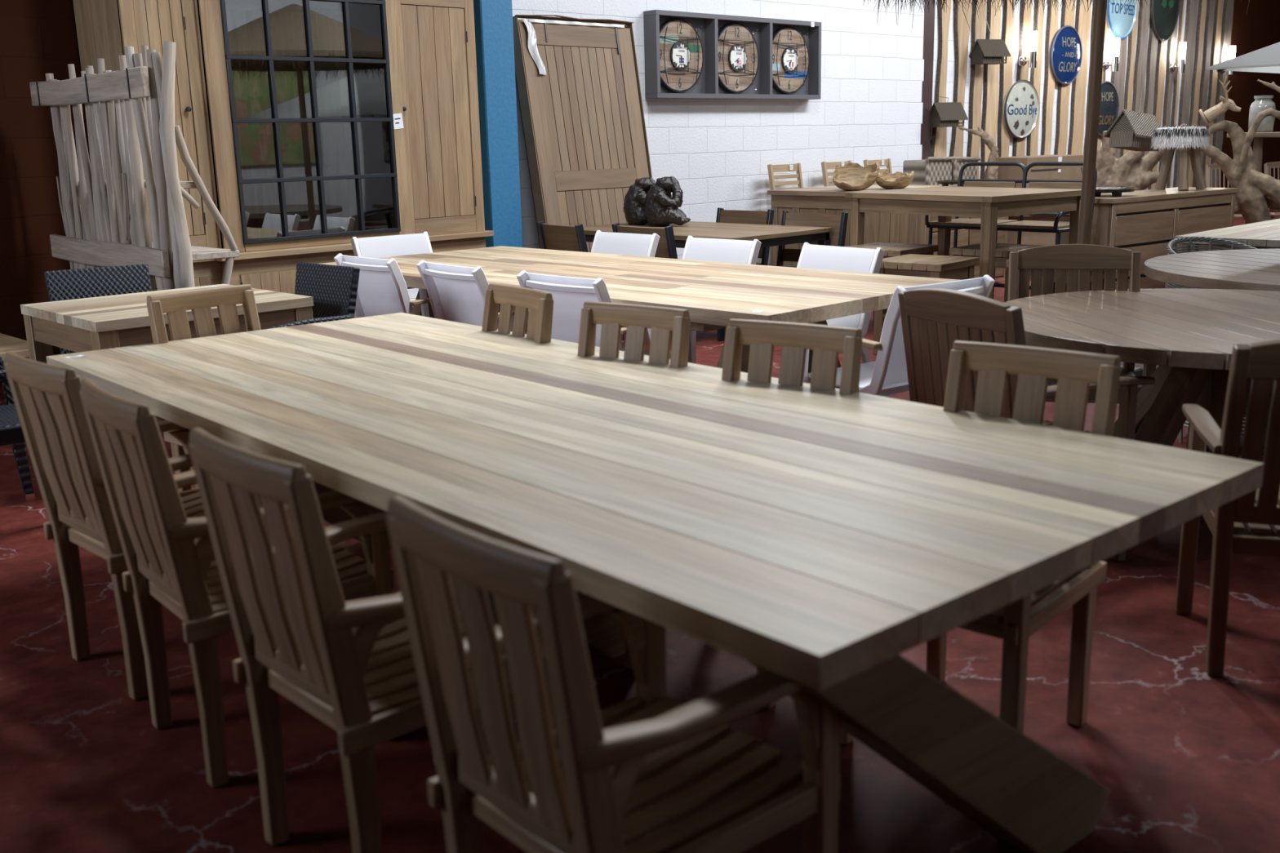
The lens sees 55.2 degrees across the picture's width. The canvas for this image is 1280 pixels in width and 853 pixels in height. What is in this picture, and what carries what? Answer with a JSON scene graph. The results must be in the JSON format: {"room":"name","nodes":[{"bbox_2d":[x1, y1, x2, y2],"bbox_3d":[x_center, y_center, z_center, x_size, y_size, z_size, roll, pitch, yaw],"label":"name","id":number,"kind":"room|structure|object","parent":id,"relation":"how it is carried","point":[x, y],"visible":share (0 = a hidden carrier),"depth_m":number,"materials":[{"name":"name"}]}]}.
{"room":"store","nodes":[
{"label":"store","id":0,"kind":"room"},
{"bbox_2d":[0,0,924,360],"bbox_3d":[-2.834,-3.230,9.185,17.470,5.200,0.200,-14,18,-42],"label":"wall","id":1,"kind":"structure","parent":0,"point":[719,152],"depth_m":12.60,"materials":[{"name":"white brick"}]},
{"bbox_2d":[473,0,523,247],"bbox_3d":[-1.295,-3.528,10.295,0.340,5.200,0.300,-14,18,-42],"label":"pillar","id":2,"kind":"structure","parent":1,"relation":"attached to","point":[493,19],"depth_m":10.39,"materials":[{"name":"blue paint"}]},
{"bbox_2d":[512,14,652,252],"bbox_3d":[-0.442,-2.402,11.210,1.384,2.590,0.539,-14,18,-42],"label":"door","id":3,"kind":"structure","parent":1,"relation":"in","point":[578,82],"depth_m":11.06,"materials":[{"name":"brown wood"}]},
{"bbox_2d":[659,18,703,92],"bbox_3d":[0.381,-3.644,12.035,0.690,0.690,0.102,-14,18,-42],"label":"wall clock","id":4,"kind":"object","parent":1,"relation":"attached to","point":[681,47],"visible":0.96,"depth_m":12.02,"materials":[{"name":"brown wood"}]},
{"bbox_2d":[643,9,821,99],"bbox_3d":[1.016,-3.798,12.624,2.550,0.810,0.173,-14,18,-42],"label":"frame","id":5,"kind":"object","parent":1,"relation":"attached to","point":[707,25],"visible":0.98,"depth_m":12.40,"materials":[{"name":"grey wood"}]},
{"bbox_2d":[717,22,759,93],"bbox_3d":[0.990,-3.794,12.608,0.690,0.690,0.102,-14,18,-42],"label":"wall clock","id":6,"kind":"object","parent":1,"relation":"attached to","point":[738,51],"visible":0.98,"depth_m":12.59,"materials":[{"name":"brown wood"}]},
{"bbox_2d":[772,26,809,93],"bbox_3d":[1.599,-3.943,13.182,0.690,0.690,0.102,-14,18,-42],"label":"wall clock","id":7,"kind":"object","parent":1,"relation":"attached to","point":[790,52],"visible":0.98,"depth_m":13.16,"materials":[{"name":"brown wood"}]},
{"bbox_2d":[0,208,1279,852],"bbox_3d":[9.198,-1.142,10.679,36.000,0.100,16.500,-14,18,-42],"label":"floor","id":8,"kind":"structure","parent":0,"point":[1188,758],"depth_m":3.18,"materials":[{"name":"red paint"}]},
{"bbox_2d":[0,355,48,520],"bbox_3d":[-2.794,-0.027,4.965,0.608,0.904,0.585,-11,17,-37],"label":"woven chair","id":9,"kind":"object","parent":8,"relation":"on","point":[11,433],"visible":0.34,"depth_m":5.27,"materials":[{"name":"wicker"}]},
{"bbox_2d":[44,263,158,421],"bbox_3d":[-2.685,-0.347,6.309,0.585,0.904,0.608,-10,16,-33],"label":"woven chair","id":10,"kind":"object","parent":8,"relation":"on","point":[77,283],"visible":0.2,"depth_m":6.41,"materials":[{"name":"wicker"}]},
{"bbox_2d":[29,40,239,291],"bbox_3d":[-3.062,-1.211,7.488,0.448,2.068,1.849,-14,18,-42],"label":"screen","id":11,"kind":"object","parent":8,"relation":"on","point":[130,110],"visible":0.64,"depth_m":7.03,"materials":[{"name":"grey wood"}]},
{"bbox_2d":[105,179,196,188],"bbox_3d":[-3.081,-1.464,7.370,0.145,0.042,1.652,-14,18,-42],"label":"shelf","id":12,"kind":"object","parent":11,"relation":"attached to","point":[184,184],"depth_m":6.80,"materials":[{"name":"beige wood"}]},
{"bbox_2d":[151,242,239,261],"bbox_3d":[-2.988,-1.091,7.523,1.678,0.045,0.318,12,18,43],"label":"shelf","id":13,"kind":"object","parent":11,"relation":"attached to","point":[197,253],"depth_m":6.97,"materials":[{"name":"beige wood"}]},
{"bbox_2d":[3,351,271,700],"bbox_3d":[-1.423,0.233,3.612,0.535,0.954,0.621,11,18,43],"label":"armchair","id":14,"kind":"object","parent":8,"relation":"on","point":[56,432],"visible":0.6,"depth_m":3.40,"materials":[{"name":"brown wood"}]},
{"bbox_2d":[20,284,313,401],"bbox_3d":[-2.326,-0.246,6.133,1.060,0.770,0.959,-14,18,-42],"label":"square table","id":15,"kind":"object","parent":8,"relation":"on","point":[116,321],"visible":0.46,"depth_m":5.83,"materials":[{"name":"brown wood"}]},
{"bbox_2d":[146,284,261,492],"bbox_3d":[-1.527,-0.041,4.787,0.621,0.954,0.535,10,18,41],"label":"armchair","id":16,"kind":"object","parent":8,"relation":"on","point":[175,304],"visible":0.22,"depth_m":4.86,"materials":[{"name":"brown wood"}]},
{"bbox_2d":[79,378,395,787],"bbox_3d":[-1.004,0.336,3.134,0.621,0.954,0.535,-12,17,-38],"label":"armchair","id":17,"kind":"object","parent":8,"relation":"on","point":[175,571],"visible":0.68,"depth_m":2.92,"materials":[{"name":"brown wood"}]},
{"bbox_2d":[71,0,493,318],"bbox_3d":[-2.459,-2.086,8.982,2.830,3.050,0.910,-14,18,-42],"label":"display cabinet","id":18,"kind":"object","parent":8,"relation":"on","point":[285,110],"visible":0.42,"depth_m":9.03,"materials":[{"name":"brown wood"}]},
{"bbox_2d":[225,0,355,179],"bbox_3d":[-2.603,-2.417,8.847,1.440,1.242,0.760,-14,18,-42],"label":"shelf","id":19,"kind":"object","parent":18,"relation":"attached to","point":[245,19],"depth_m":9.26,"materials":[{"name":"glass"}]},
{"bbox_2d":[266,262,359,328],"bbox_3d":[-1.787,-0.344,6.205,0.585,0.904,0.608,10,18,41],"label":"woven chair","id":20,"kind":"object","parent":8,"relation":"on","point":[333,289],"visible":0.27,"depth_m":6.24,"materials":[{"name":"wicker"}]},
{"bbox_2d":[187,427,565,852],"bbox_3d":[-0.532,0.452,2.597,0.621,0.954,0.535,-13,18,-41],"label":"armchair","id":21,"kind":"object","parent":8,"relation":"on","point":[350,665],"visible":0.62,"depth_m":2.36,"materials":[{"name":"brown wood"}]},
{"bbox_2d":[333,253,430,318],"bbox_3d":[-1.338,-0.582,7.214,0.658,0.889,0.670,-14,18,-42],"label":"garden chair","id":22,"kind":"object","parent":8,"relation":"on","point":[382,288],"visible":0.45,"depth_m":6.98,"materials":[{"name":"white"}]},
{"bbox_2d":[350,231,432,306],"bbox_3d":[-1.551,-0.863,8.425,0.670,0.889,0.658,-12,17,-38],"label":"garden chair","id":23,"kind":"object","parent":8,"relation":"on","point":[380,246],"visible":0.26,"depth_m":8.53,"materials":[{"name":"white fabric"}]},
{"bbox_2d":[416,260,528,333],"bbox_3d":[-0.765,-0.466,6.665,0.658,0.889,0.670,-12,17,-39],"label":"garden chair","id":24,"kind":"object","parent":8,"relation":"on","point":[455,293],"visible":0.45,"depth_m":6.48,"materials":[{"name":"white fabric"}]},
{"bbox_2d":[481,283,553,343],"bbox_3d":[-0.676,-0.023,4.624,0.621,0.954,0.535,-11,16,-35],"label":"armchair","id":25,"kind":"object","parent":8,"relation":"on","point":[540,304],"visible":0.19,"depth_m":4.69,"materials":[{"name":"brown wood"}]},
{"bbox_2d":[536,220,588,252],"bbox_3d":[-0.389,-1.151,9.518,0.572,0.890,0.600,-10,16,-33],"label":"chair","id":26,"kind":"object","parent":8,"relation":"on","point":[553,237],"visible":0.17,"depth_m":9.25,"materials":[{"name":"black wood"}]},
{"bbox_2d":[516,270,692,363],"bbox_3d":[-0.160,-0.333,6.043,0.658,0.889,0.670,-14,18,-42],"label":"garden chair","id":27,"kind":"object","parent":8,"relation":"on","point":[569,294],"visible":0.35,"depth_m":5.82,"materials":[{"name":"white fabric"}]},
{"bbox_2d":[385,495,839,852],"bbox_3d":[-0.028,0.563,2.076,0.621,0.954,0.535,-12,17,-39],"label":"armchair","id":28,"kind":"object","parent":8,"relation":"on","point":[517,789],"visible":0.89,"depth_m":1.91,"materials":[{"name":"brown wood"}]},
{"bbox_2d":[591,230,659,350],"bbox_3d":[-0.287,-0.834,8.177,0.658,0.889,0.670,-14,18,-42],"label":"garden chair","id":29,"kind":"object","parent":8,"relation":"on","point":[606,242],"visible":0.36,"depth_m":8.23,"materials":[{"name":"white fabric"}]},
{"bbox_2d":[577,301,690,367],"bbox_3d":[-0.180,0.111,4.006,0.535,0.954,0.621,9,17,37],"label":"armchair","id":30,"kind":"object","parent":8,"relation":"on","point":[662,321],"visible":0.26,"depth_m":4.12,"materials":[{"name":"brown wood"}]},
{"bbox_2d":[321,245,958,389],"bbox_3d":[-0.221,-0.500,7.002,1.540,0.770,3.760,-14,18,-42],"label":"dining table","id":31,"kind":"object","parent":8,"relation":"on","point":[713,294],"visible":0.54,"depth_m":6.26,"materials":[{"name":"brown wood"}]},
{"bbox_2d":[46,312,1264,852],"bbox_3d":[-0.391,0.287,3.682,1.484,0.770,3.704,-13,17,-39],"label":"dining table","id":32,"kind":"object","parent":8,"relation":"on","point":[814,538],"visible":0.72,"depth_m":2.63,"materials":[{"name":"brown wood"}]},
{"bbox_2d":[611,222,724,341],"bbox_3d":[0.212,-1.076,9.140,0.572,0.890,0.600,-13,18,-41],"label":"chair","id":33,"kind":"object","parent":8,"relation":"on","point":[666,247],"visible":0.15,"depth_m":8.77,"materials":[{"name":"red wood"}]},
{"bbox_2d":[623,235,761,364],"bbox_3d":[0.319,-0.694,7.526,0.658,0.889,0.670,-14,18,-42],"label":"garden chair","id":34,"kind":"object","parent":8,"relation":"on","point":[716,250],"visible":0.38,"depth_m":7.57,"materials":[{"name":"white fabric"}]},
{"bbox_2d":[582,221,832,341],"bbox_3d":[0.425,-1.252,10.122,1.210,0.770,1.960,-14,18,-42],"label":"dining table","id":35,"kind":"object","parent":8,"relation":"on","point":[770,235],"visible":0.47,"depth_m":9.64,"materials":[{"name":"brown wood"}]},
{"bbox_2d":[622,177,655,225],"bbox_3d":[0.041,-1.937,10.542,0.377,0.412,0.355,-1,13,1],"label":"sculpture","id":36,"kind":"object","parent":35,"relation":"on","point":[635,197],"visible":0.53,"depth_m":10.45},
{"bbox_2d":[644,176,690,226],"bbox_3d":[0.221,-1.895,10.325,0.386,0.422,0.363,1,14,11],"label":"sculpture","id":37,"kind":"object","parent":35,"relation":"on","point":[661,209],"visible":1,"depth_m":10.22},
{"bbox_2d":[624,318,862,708],"bbox_3d":[0.301,0.214,3.524,0.535,0.954,0.621,8,16,35],"label":"armchair","id":38,"kind":"object","parent":8,"relation":"on","point":[825,341],"visible":0.22,"depth_m":3.64,"materials":[{"name":"brown wood"}]},
{"bbox_2d":[715,207,774,265],"bbox_3d":[0.730,-1.394,10.437,0.572,0.890,0.600,-14,18,-42],"label":"chair","id":39,"kind":"object","parent":8,"relation":"on","point":[757,217],"visible":0.16,"depth_m":10.47,"materials":[{"name":"red wood"}]},
{"bbox_2d":[767,162,803,190],"bbox_3d":[1.711,-2.232,13.226,0.490,1.194,0.474,-13,17,-40],"label":"bar chair","id":40,"kind":"object","parent":8,"relation":"on","point":[771,168],"visible":0.32,"depth_m":13.26,"materials":[{"name":"brown wood"}]},
{"bbox_2d":[776,210,848,267],"bbox_3d":[1.253,-1.263,9.827,0.600,0.890,0.572,10,18,41],"label":"chair","id":41,"kind":"object","parent":8,"relation":"on","point":[838,222],"visible":0.31,"depth_m":9.94,"materials":[{"name":"red wood"}]},
{"bbox_2d":[796,242,884,383],"bbox_3d":[0.926,-0.548,6.846,0.658,0.889,0.670,-11,17,-37],"label":"garden chair","id":42,"kind":"object","parent":8,"relation":"on","point":[811,256],"visible":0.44,"depth_m":6.83,"materials":[{"name":"white fabric"}]},
{"bbox_2d":[767,184,1008,278],"bbox_3d":[2.510,-1.938,12.389,1.519,0.930,1.900,-14,18,-42],"label":"sideboard","id":43,"kind":"object","parent":8,"relation":"on","point":[878,227],"visible":0.25,"depth_m":11.85,"materials":[{"name":"brown wood"}]},
{"bbox_2d":[832,161,879,191],"bbox_3d":[2.098,-2.457,12.035,0.601,0.274,0.372,-14,18,-42],"label":"bowl","id":44,"kind":"object","parent":43,"relation":"on","point":[852,176],"visible":0.98,"depth_m":12.14,"materials":[{"name":"brown wood"}]},
{"bbox_2d":[846,241,937,324],"bbox_3d":[1.912,-1.065,9.443,0.539,0.650,0.540,11,18,43],"label":"stool","id":45,"kind":"object","parent":8,"relation":"on","point":[891,249],"visible":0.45,"depth_m":9.28,"materials":[{"name":"brown wood"}]},
{"bbox_2d":[803,274,995,397],"bbox_3d":[1.128,-0.233,5.490,0.670,0.889,0.658,-11,16,-35],"label":"garden chair","id":46,"kind":"object","parent":8,"relation":"on","point":[885,376],"visible":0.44,"depth_m":5.22,"materials":[{"name":"white plastic"}]},
{"bbox_2d":[873,253,979,355],"bbox_3d":[1.954,-0.829,8.438,0.539,0.650,0.540,10,18,41],"label":"stool","id":47,"kind":"object","parent":8,"relation":"on","point":[962,268],"visible":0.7,"depth_m":8.26,"materials":[{"name":"brown wood"}]},
{"bbox_2d":[902,156,982,185],"bbox_3d":[3.686,-2.720,15.084,1.002,1.202,0.452,-11,16,-35],"label":"wicker hamper","id":48,"kind":"object","parent":8,"relation":"on","point":[926,171],"visible":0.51,"depth_m":14.74,"materials":[{"name":"beige wicker"}]},
{"bbox_2d":[844,186,1081,337],"bbox_3d":[2.491,-1.281,9.431,1.170,1.050,1.400,-11,16,-35],"label":"bar table","id":49,"kind":"object","parent":8,"relation":"on","point":[986,203],"visible":0.67,"depth_m":8.96,"materials":[{"name":"brown wood"}]},
{"bbox_2d":[924,161,1026,256],"bbox_3d":[2.772,-1.564,10.199,0.584,1.236,0.632,-14,18,-42],"label":"bar chair","id":50,"kind":"object","parent":8,"relation":"on","point":[957,223],"visible":0.4,"depth_m":10.19,"materials":[{"name":"black"}]},
{"bbox_2d":[840,340,1120,745],"bbox_3d":[0.836,0.316,3.039,0.535,0.954,0.621,10,17,40],"label":"armchair","id":51,"kind":"object","parent":8,"relation":"on","point":[1014,623],"visible":0.37,"depth_m":3.08,"materials":[{"name":"brown wood"}]},
{"bbox_2d":[949,243,1046,302],"bbox_3d":[2.686,-1.021,9.181,0.539,0.650,0.540,11,18,43],"label":"stool","id":52,"kind":"object","parent":8,"relation":"on","point":[1002,251],"visible":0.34,"depth_m":8.97,"materials":[{"name":"brown wood"}]},
{"bbox_2d":[897,288,1155,561],"bbox_3d":[1.337,-0.022,4.361,0.675,0.980,0.634,-8,15,-26],"label":"slatted chair","id":53,"kind":"object","parent":8,"relation":"on","point":[932,319],"visible":0.42,"depth_m":4.19,"materials":[{"name":"red wood"}]},
{"bbox_2d":[997,154,1084,245],"bbox_3d":[5.056,-2.849,15.585,1.330,1.160,0.554,-12,17,-38],"label":"cardboard box","id":54,"kind":"object","parent":8,"relation":"on","point":[1005,172],"visible":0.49,"depth_m":15.25,"materials":[{"name":"brown cardboard"}]},
{"bbox_2d":[992,161,1097,299],"bbox_3d":[3.190,-1.474,9.778,0.584,1.236,0.632,-14,18,-42],"label":"bar chair","id":55,"kind":"object","parent":8,"relation":"on","point":[1056,226],"visible":0.4,"depth_m":9.76,"materials":[{"name":"black"}]},
{"bbox_2d":[862,0,1249,386],"bbox_3d":[2.640,-1.737,7.149,2.722,2.981,2.714,-14,18,-42],"label":"parasol","id":56,"kind":"object","parent":8,"relation":"on","point":[1100,6],"visible":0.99,"depth_m":7.15,"materials":[{"name":"brown wood"}]},
{"bbox_2d":[1007,244,1156,403],"bbox_3d":[1.936,-0.290,5.439,0.634,0.980,0.675,2,14,13],"label":"slatted chair","id":57,"kind":"object","parent":8,"relation":"on","point":[1060,258],"visible":0.37,"depth_m":5.62,"materials":[{"name":"red wood"}]},
{"bbox_2d":[994,288,1279,454],"bbox_3d":[2.291,-0.046,4.876,1.763,0.794,1.770,-3,13,-8],"label":"round table","id":58,"kind":"object","parent":8,"relation":"on","point":[1191,335],"visible":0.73,"depth_m":4.71,"materials":[{"name":"brown wood"}]},
{"bbox_2d":[1095,123,1185,193],"bbox_3d":[4.898,-2.219,12.176,0.916,1.524,0.296,3,14,19],"label":"sculpture","id":59,"kind":"object","parent":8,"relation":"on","point":[1130,170],"visible":0.33,"depth_m":12.06,"materials":[{"name":"brown wood"}]},
{"bbox_2d":[1054,186,1239,292],"bbox_3d":[4.341,-1.526,10.503,1.970,0.950,0.540,-11,17,-36],"label":"chest","id":60,"kind":"object","parent":8,"relation":"on","point":[1145,221],"visible":0.41,"depth_m":10.10,"materials":[{"name":"brown wood"}]},
{"bbox_2d":[1150,123,1210,190],"bbox_3d":[4.698,-2.349,10.669,0.496,0.584,0.492,-1,13,1],"label":"stool","id":61,"kind":"object","parent":60,"relation":"on","point":[1187,138],"visible":1,"depth_m":10.54,"materials":[{"name":"brown wood"}]},
{"bbox_2d":[1103,98,1159,151],"bbox_3d":[4.455,-2.699,10.975,0.478,0.460,0.328,-10,16,-32],"label":"birdhouse","id":62,"kind":"object","parent":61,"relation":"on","point":[1133,131],"visible":0.82,"depth_m":10.88,"materials":[{"name":"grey wood"}]},
{"bbox_2d":[1153,125,1208,147],"bbox_3d":[4.694,-2.517,10.630,0.430,0.185,0.430,5,15,25],"label":"cushion","id":63,"kind":"object","parent":61,"relation":"on","point":[1174,136],"depth_m":10.46,"materials":[{"name":"fur"}]},
{"bbox_2d":[1164,235,1257,288],"bbox_3d":[3.668,-0.788,7.789,0.639,0.792,0.627,-5,14,-14],"label":"tub chair","id":64,"kind":"object","parent":8,"relation":"on","point":[1207,239],"visible":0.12,"depth_m":7.96,"materials":[{"name":"grey wicker"}]},
{"bbox_2d":[1143,248,1279,291],"bbox_3d":[3.699,-0.446,6.432,1.993,0.794,2.000,-6,14,-19],"label":"round table","id":65,"kind":"object","parent":8,"relation":"on","point":[1255,269],"visible":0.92,"depth_m":6.36,"materials":[{"name":"brown wood"}]},
{"bbox_2d":[1174,339,1279,676],"bbox_3d":[1.890,0.181,3.444,0.634,0.980,0.675,2,14,16],"label":"slatted chair","id":66,"kind":"object","parent":8,"relation":"on","point":[1259,508],"visible":0.88,"depth_m":3.29,"materials":[{"name":"red wood"}]},
{"bbox_2d":[1174,218,1279,286],"bbox_3d":[5.064,-1.097,9.006,2.980,0.770,1.060,-14,18,-42],"label":"table","id":67,"kind":"object","parent":8,"relation":"on","point":[1265,234],"visible":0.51,"depth_m":8.26,"materials":[{"name":"brown wood"}]},
{"bbox_2d":[1200,79,1279,223],"bbox_3d":[5.683,-2.204,11.240,1.095,1.900,0.490,4,14,22],"label":"sculpture","id":68,"kind":"object","parent":8,"relation":"on","point":[1259,192],"visible":0.56,"depth_m":11.10,"materials":[{"name":"brown wood"}]},
{"bbox_2d":[1206,41,1279,73],"bbox_3d":[5.785,-1.762,7.548,3.100,2.700,3.350,-14,18,-42],"label":"parasol","id":69,"kind":"object","parent":8,"relation":"on","point":[1267,59],"visible":1,"depth_m":7.47,"materials":[{"name":"white fabric"}]},
{"bbox_2d":[930,0,1223,189],"bbox_3d":[6.925,-5.643,18.441,9.600,5.200,0.100,-14,18,-42],"label":"wall","id":70,"kind":"structure","parent":0,"point":[950,65],"depth_m":16.87,"materials":[{"name":"white paint"}]},
{"bbox_2d":[920,0,935,159],"bbox_3d":[3.530,-4.782,15.129,0.360,5.200,0.070,-14,18,-42],"label":"trim","id":71,"kind":"structure","parent":70,"relation":"attached to","point":[929,18],"depth_m":15.22,"materials":[{"name":"brown paint"}]},
{"bbox_2d":[930,0,951,156],"bbox_3d":[3.810,-4.756,15.429,0.362,5.000,0.043,-14,18,-42],"label":"board","id":72,"kind":"object","parent":70,"relation":"attached to","point":[939,135],"visible":0.48,"depth_m":15.47,"materials":[{"name":"beige wood"}]},
{"bbox_2d":[929,96,968,127],"bbox_3d":[3.857,-3.959,15.381,0.418,0.378,0.303,-7,14,-23],"label":"birdhouse","id":73,"kind":"object","parent":70,"relation":"hanging from","point":[943,114],"visible":0.98,"depth_m":15.31,"materials":[{"name":"brown wood"}]},
{"bbox_2d":[949,0,971,156],"bbox_3d":[4.113,-4.831,15.715,0.393,5.000,0.043,-14,18,-42],"label":"board","id":74,"kind":"object","parent":70,"relation":"attached to","point":[961,28],"visible":0.53,"depth_m":15.74,"materials":[{"name":"beige wood"}]},
{"bbox_2d":[966,0,986,178],"bbox_3d":[4.405,-4.903,15.990,0.293,5.000,0.043,-14,18,-42],"label":"board","id":75,"kind":"object","parent":70,"relation":"attached to","point":[978,24],"visible":0.61,"depth_m":16.07,"materials":[{"name":"beige wood"}]},
{"bbox_2d":[968,10,1010,64],"bbox_3d":[4.524,-5.033,15.817,0.429,0.668,0.315,-7,14,-23],"label":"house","id":76,"kind":"object","parent":75,"relation":"hanging from","point":[984,51],"visible":1,"depth_m":15.78,"materials":[{"name":"brown wood"}]},
{"bbox_2d":[980,0,1001,178],"bbox_3d":[4.674,-4.969,16.243,0.347,5.000,0.043,-14,18,-42],"label":"board","id":77,"kind":"object","parent":70,"relation":"attached to","point":[991,72],"visible":0.55,"depth_m":16.32,"materials":[{"name":"beige wood"}]},
{"bbox_2d":[997,0,1015,156],"bbox_3d":[4.946,-5.035,16.499,0.284,5.000,0.043,-14,18,-42],"label":"board","id":78,"kind":"object","parent":70,"relation":"attached to","point":[1008,20],"visible":0.52,"depth_m":16.54,"materials":[{"name":"beige wood"}]},
{"bbox_2d":[1012,0,1031,156],"bbox_3d":[5.262,-5.113,16.797,0.287,5.000,0.043,-14,18,-42],"label":"board","id":79,"kind":"object","parent":70,"relation":"attached to","point":[1019,144],"visible":0.45,"depth_m":16.76,"materials":[{"name":"beige wood"}]},
{"bbox_2d":[1003,79,1039,138],"bbox_3d":[5.269,-4.370,16.872,0.924,0.794,0.079,-14,18,-42],"label":"sign","id":80,"kind":"object","parent":79,"relation":"attached to","point":[1021,101],"visible":1,"depth_m":16.81,"materials":[{"name":"grey metal"}]},
{"bbox_2d":[1026,0,1044,155],"bbox_3d":[5.523,-5.177,17.043,0.254,5.000,0.043,-14,18,-42],"label":"board","id":81,"kind":"object","parent":70,"relation":"attached to","point":[1038,15],"visible":0.44,"depth_m":17.07,"materials":[{"name":"beige wood"}]},
{"bbox_2d":[1040,0,1059,155],"bbox_3d":[5.803,-5.246,17.306,0.277,5.000,0.043,-14,18,-42],"label":"board","id":82,"kind":"object","parent":70,"relation":"attached to","point":[1051,28],"visible":0.62,"depth_m":17.36,"materials":[{"name":"beige wood"}]},
{"bbox_2d":[1053,0,1075,155],"bbox_3d":[6.119,-5.323,17.603,0.335,5.000,0.043,-14,18,-42],"label":"board","id":83,"kind":"object","parent":70,"relation":"attached to","point":[1067,15],"visible":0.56,"depth_m":17.73,"materials":[{"name":"beige wood"}]},
{"bbox_2d":[1049,25,1082,84],"bbox_3d":[6.105,-5.309,17.502,0.894,0.814,0.079,-14,18,-42],"label":"plate","id":84,"kind":"object","parent":83,"relation":"attached to","point":[1065,50],"visible":1,"depth_m":17.44,"materials":[{"name":"blue metal"}]},
{"bbox_2d":[1067,0,1091,154],"bbox_3d":[6.448,-5.404,17.913,0.416,5.000,0.043,-14,18,-42],"label":"board","id":85,"kind":"object","parent":70,"relation":"attached to","point":[1082,18],"visible":0.62,"depth_m":17.98,"materials":[{"name":"beige wood"}]},
{"bbox_2d":[1097,17,1108,150],"bbox_3d":[6.925,-5.521,18.362,0.263,5.000,0.043,-14,18,-42],"label":"board","id":86,"kind":"object","parent":70,"relation":"attached to","point":[1106,34],"visible":0.14,"depth_m":18.37,"materials":[{"name":"beige wood"}]},
{"bbox_2d":[1097,80,1119,136],"bbox_3d":[7.046,-4.812,18.544,0.904,0.814,0.079,-14,18,-42],"label":"sign","id":87,"kind":"object","parent":86,"relation":"attached to","point":[1109,100],"visible":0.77,"depth_m":18.54,"materials":[{"name":"grey metal"}]},
{"bbox_2d":[1111,36,1127,158],"bbox_3d":[7.340,-5.623,18.753,0.407,5.000,0.043,-14,18,-42],"label":"board","id":88,"kind":"object","parent":70,"relation":"attached to","point":[1117,77],"visible":0.3,"depth_m":18.81,"materials":[{"name":"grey wood"}]},
{"bbox_2d":[1106,0,1137,39],"bbox_3d":[7.278,-6.312,18.455,0.944,0.904,0.079,-14,18,-42],"label":"plate","id":89,"kind":"object","parent":88,"relation":"attached to","point":[1121,24],"visible":0.95,"depth_m":18.43,"materials":[{"name":"blue paint"}]},
{"bbox_2d":[1120,0,1138,157],"bbox_3d":[7.623,-5.693,19.019,0.235,5.000,0.043,-14,18,-42],"label":"board","id":90,"kind":"object","parent":70,"relation":"attached to","point":[1132,36],"visible":0.46,"depth_m":19.02,"materials":[{"name":"beige wood"}]},
{"bbox_2d":[1131,0,1150,112],"bbox_3d":[7.881,-5.756,19.263,0.357,5.000,0.043,-14,18,-42],"label":"board","id":91,"kind":"object","parent":70,"relation":"attached to","point":[1140,62],"visible":0.43,"depth_m":19.21,"materials":[{"name":"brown wood"}]},
{"bbox_2d":[1141,16,1158,190],"bbox_3d":[8.156,-5.824,19.521,0.263,5.000,0.043,-14,18,-42],"label":"board","id":92,"kind":"object","parent":70,"relation":"attached to","point":[1153,40],"visible":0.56,"depth_m":19.54,"materials":[{"name":"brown wood"}]},
{"bbox_2d":[1150,0,1180,41],"bbox_3d":[8.355,-6.772,19.428,1.024,1.264,0.078,-14,18,-42],"label":"plate","id":93,"kind":"object","parent":92,"relation":"attached to","point":[1163,28],"visible":0.99,"depth_m":19.44,"materials":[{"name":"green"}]},
{"bbox_2d":[1147,40,1167,189],"bbox_3d":[8.408,-5.885,19.758,0.284,5.000,0.043,-14,18,-42],"label":"board","id":94,"kind":"object","parent":70,"relation":"attached to","point":[1162,46],"visible":0.48,"depth_m":19.81,"materials":[{"name":"beige wood"}]},
{"bbox_2d":[1158,19,1177,188],"bbox_3d":[8.670,-5.950,20.005,0.257,5.000,0.043,-14,18,-42],"label":"board","id":95,"kind":"object","parent":70,"relation":"attached to","point":[1172,41],"visible":0.58,"depth_m":20.04,"materials":[{"name":"grey wood"}]},
{"bbox_2d":[1173,0,1198,187],"bbox_3d":[9.154,-6.069,20.461,0.384,5.000,0.043,-14,18,-42],"label":"board","id":96,"kind":"object","parent":70,"relation":"attached to","point":[1190,28],"visible":0.64,"depth_m":20.46,"materials":[{"name":"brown wood"}]},
{"bbox_2d":[1188,0,1206,186],"bbox_3d":[9.445,-6.140,20.734,0.276,5.000,0.043,-14,18,-42],"label":"board","id":97,"kind":"object","parent":70,"relation":"attached to","point":[1193,115],"visible":0.59,"depth_m":20.72,"materials":[{"name":"brown wood"}]},
{"bbox_2d":[1192,0,1215,186],"bbox_3d":[9.691,-6.200,20.966,0.287,5.000,0.043,-14,18,-42],"label":"board","id":98,"kind":"object","parent":70,"relation":"attached to","point":[1209,23],"visible":0.57,"depth_m":20.93,"materials":[{"name":"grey wood"}]},
{"bbox_2d":[1202,0,1223,181],"bbox_3d":[9.946,-6.263,21.206,0.276,5.000,0.043,-14,18,-42],"label":"board","id":99,"kind":"object","parent":70,"relation":"attached to","point":[1215,45],"visible":0.56,"depth_m":21.17,"materials":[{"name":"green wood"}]},
{"bbox_2d":[1210,0,1234,187],"bbox_3d":[10.239,-6.335,21.482,0.394,5.000,0.043,-14,18,-42],"label":"board","id":100,"kind":"object","parent":70,"relation":"attached to","point":[1228,9],"visible":0.5,"depth_m":21.43,"materials":[{"name":"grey wood"}]},
{"bbox_2d":[1220,0,1279,187],"bbox_3d":[19.060,-6.077,19.073,8.800,5.200,16.000,-14,18,-42],"label":"wall","id":101,"kind":"structure","parent":0,"point":[1258,28],"depth_m":22.42,"materials":[{"name":"paint"}]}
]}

